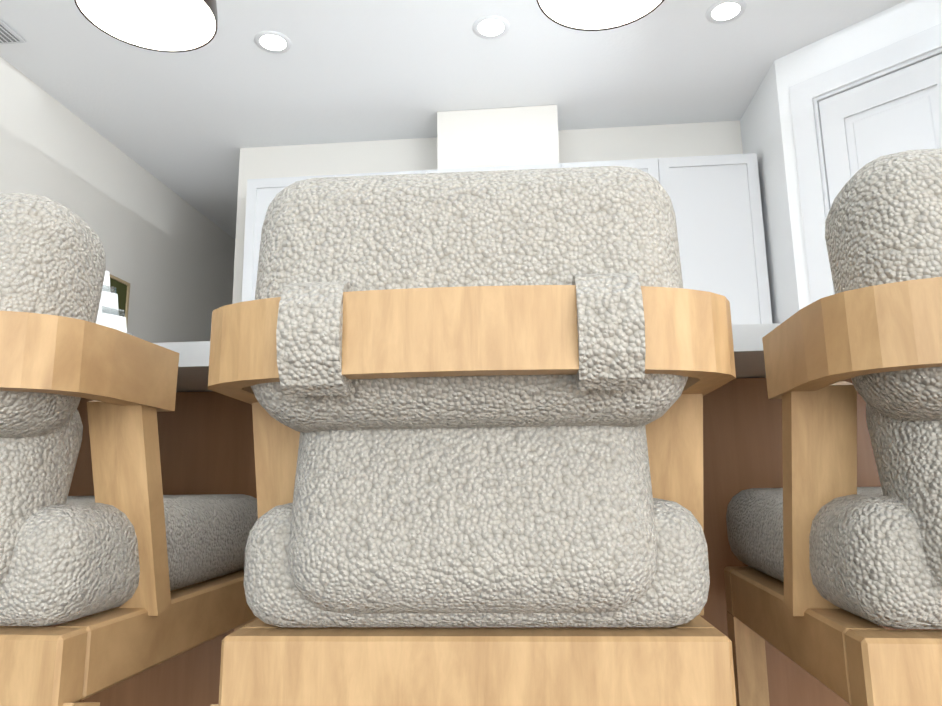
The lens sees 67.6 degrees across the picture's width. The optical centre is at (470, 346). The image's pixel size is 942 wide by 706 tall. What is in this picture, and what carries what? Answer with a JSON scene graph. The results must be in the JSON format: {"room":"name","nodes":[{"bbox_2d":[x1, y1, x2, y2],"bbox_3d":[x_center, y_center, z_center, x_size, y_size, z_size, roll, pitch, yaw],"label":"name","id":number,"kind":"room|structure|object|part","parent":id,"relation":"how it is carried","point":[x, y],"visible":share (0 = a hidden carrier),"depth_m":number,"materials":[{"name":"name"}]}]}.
{"room":"kitchen","nodes":[
{"label":"kitchen","id":0,"kind":"room"},
{"bbox_2d":[0,56,234,342],"bbox_3d":[-1.860,0.153,4.564,1.020,2.850,4.120,-2,-10,5],"label":"wall","id":1,"kind":"structure","parent":0,"point":[170,255],"depth_m":4.63,"materials":[{"name":"white paint"}]},
{"bbox_3d":[-2.294,-0.044,3.875,0.043,0.976,1.276,-2,-10,5],"label":"painting","id":2,"kind":"part","parent":1,"relation":"part of"},
{"bbox_2d":[0,0,905,239],"bbox_3d":[-0.010,-1.946,1.500,10.760,0.120,10.900,-2,-10,5],"label":"ceiling","id":3,"kind":"structure","parent":0,"point":[186,126],"depth_m":3.75,"materials":[{"name":"white paint"}]},
{"bbox_2d":[0,19,25,43],"bbox_3d":[-2.273,-1.518,3.275,0.160,0.018,0.360,-2,-10,5],"label":"ceiling vent","id":4,"kind":"object","parent":3,"relation":"in","point":[8,35],"visible":1,"depth_m":3.39,"materials":[{"name":"white metal"}]},
{"bbox_2d":[74,0,217,52],"bbox_3d":[-0.814,-1.313,1.847,0.328,0.978,0.328,-2,-10,5],"label":"pendant light","id":5,"kind":"object","parent":3,"relation":"hanging from","point":[172,26],"visible":1,"depth_m":1.90,"materials":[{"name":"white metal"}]},
{"bbox_2d":[254,31,291,52],"bbox_3d":[-0.979,-1.504,3.479,0.179,0.006,0.179,8,-13,-39],"label":"recessed light","id":6,"kind":"object","parent":3,"relation":"in","point":[268,41],"depth_m":3.47,"materials":[{"name":"white plastic"}]},
{"bbox_2d":[472,15,509,38],"bbox_3d":[0.096,-1.536,3.385,0.179,0.006,0.179,8,-13,-39],"label":"recessed light","id":7,"kind":"object","parent":3,"relation":"in","point":[496,26],"depth_m":3.38,"materials":[{"name":"white plastic"}]},
{"bbox_2d":[536,0,663,30],"bbox_3d":[0.314,-1.341,1.778,0.328,0.978,0.328,-2,-10,5],"label":"pendant light","id":8,"kind":"object","parent":3,"relation":"hanging from","point":[591,15],"visible":1,"depth_m":1.84,"materials":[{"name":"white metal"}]},
{"bbox_2d":[706,0,745,23],"bbox_3d":[1.192,-1.568,3.290,0.179,0.006,0.179,8,-13,-39],"label":"recessed light","id":9,"kind":"object","parent":3,"relation":"in","point":[722,11],"depth_m":3.29,"materials":[{"name":"white plastic"}]},
{"bbox_2d":[232,120,742,303],"bbox_3d":[0.831,0.049,4.191,4.650,2.850,0.120,-2,-10,5],"label":"wall","id":10,"kind":"structure","parent":0,"point":[646,142],"depth_m":4.44,"materials":[{"name":"white paint"}]},
{"bbox_2d":[242,165,437,301],"bbox_3d":[-0.743,-0.458,4.199,1.141,1.070,0.328,-2,-10,5],"label":"upper cabinet","id":11,"kind":"object","parent":10,"relation":"attached to","point":[260,192],"depth_m":4.13,"materials":[{"name":"white wood"}]},
{"bbox_2d":[437,105,558,164],"bbox_3d":[0.169,-1.192,4.255,0.706,0.366,0.316,-2,-10,5],"label":"range hood","id":12,"kind":"object","parent":10,"relation":"attached to","point":[530,133],"depth_m":4.10,"materials":[{"name":"white metal"}]},
{"bbox_2d":[438,161,565,172],"bbox_3d":[0.150,-0.711,4.163,0.776,0.608,0.328,-2,-10,5],"label":"upper cabinet","id":13,"kind":"object","parent":10,"relation":"attached to","point":[494,165],"depth_m":4.06,"materials":[{"name":"white wood"}]},
{"bbox_2d":[566,153,772,324],"bbox_3d":[1.050,-0.510,4.043,1.146,1.070,0.328,-2,-10,5],"label":"upper cabinet","id":14,"kind":"object","parent":10,"relation":"attached to","point":[716,202],"depth_m":3.88,"materials":[{"name":"white wood"}]},
{"bbox_2d":[740,0,941,323],"bbox_3d":[2.280,-0.125,3.352,1.368,2.850,1.324,-2,-10,5],"label":"wall","id":15,"kind":"structure","parent":0,"point":[781,129],"depth_m":3.49,"materials":[{"name":"white paint"}]},
{"bbox_2d":[819,54,941,207],"bbox_3d":[1.945,-0.021,3.049,0.077,2.527,0.605,8,-14,-41],"label":"pantry door","id":16,"kind":"structure","parent":15,"relation":"in","point":[888,114],"depth_m":3.27,"materials":[{"name":"white wood"}]},
{"bbox_3d":[0.029,0.975,0.962,10.760,0.120,10.900,-2,-10,5],"label":"floor","id":17,"kind":"structure","parent":0,"visible":0},
{"bbox_2d":[0,193,257,705],"bbox_3d":[-0.616,0.388,0.918,0.521,1.046,0.659,-2,-11,7],"label":"stool","id":18,"kind":"object","parent":17,"relation":"on","point":[138,565],"visible":0.9,"depth_m":0.76,"materials":[{"name":"beige fabric"}]},
{"bbox_2d":[208,166,736,705],"bbox_3d":[0.014,0.369,0.863,0.521,1.046,0.659,-1,-10,4],"label":"stool","id":19,"kind":"object","parent":17,"relation":"on","point":[474,400],"visible":1,"depth_m":0.66,"materials":[{"name":"beige fabric"}]},
{"bbox_2d":[30,375,941,705],"bbox_3d":[-0.305,0.614,1.790,2.666,0.899,1.040,-2,-10,5],"label":"kitchen island","id":20,"kind":"object","parent":17,"relation":"on","point":[206,439],"depth_m":1.31,"materials":[{"name":"brown wood"}]},
{"bbox_2d":[96,293,101,324],"bbox_3d":[-1.026,-0.051,1.669,0.126,0.295,0.270,-9,-13,36],"label":"marble board","id":21,"kind":"object","parent":20,"relation":"on","point":[99,319],"depth_m":1.76,"materials":[{"name":"stone"}]},
{"bbox_2d":[102,271,132,335],"bbox_3d":[-1.079,-0.053,1.974,0.211,0.414,0.250,-7,-12,32],"label":"brochure holder","id":22,"kind":"object","parent":20,"relation":"on","point":[112,318],"visible":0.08,"depth_m":2.07,"materials":[{"name":"plastic"}]},
{"bbox_2d":[154,341,209,390],"bbox_3d":[-0.359,0.128,1.750,0.660,0.040,1.310,-2,-10,5],"label":"island countertop","id":23,"kind":"structure","parent":20,"relation":"on","point":[193,366],"depth_m":1.12,"materials":[{"name":"white stone"}]},
{"bbox_2d":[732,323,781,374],"bbox_3d":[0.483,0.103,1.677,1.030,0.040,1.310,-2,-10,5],"label":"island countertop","id":24,"kind":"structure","parent":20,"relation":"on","point":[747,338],"depth_m":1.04,"materials":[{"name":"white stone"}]},
{"bbox_2d":[724,148,941,705],"bbox_3d":[0.620,0.351,0.810,0.521,1.046,0.659,-2,-10,6],"label":"stool","id":25,"kind":"object","parent":17,"relation":"on","point":[831,577],"visible":1,"depth_m":0.68,"materials":[{"name":"beige fabric"}]}
]}

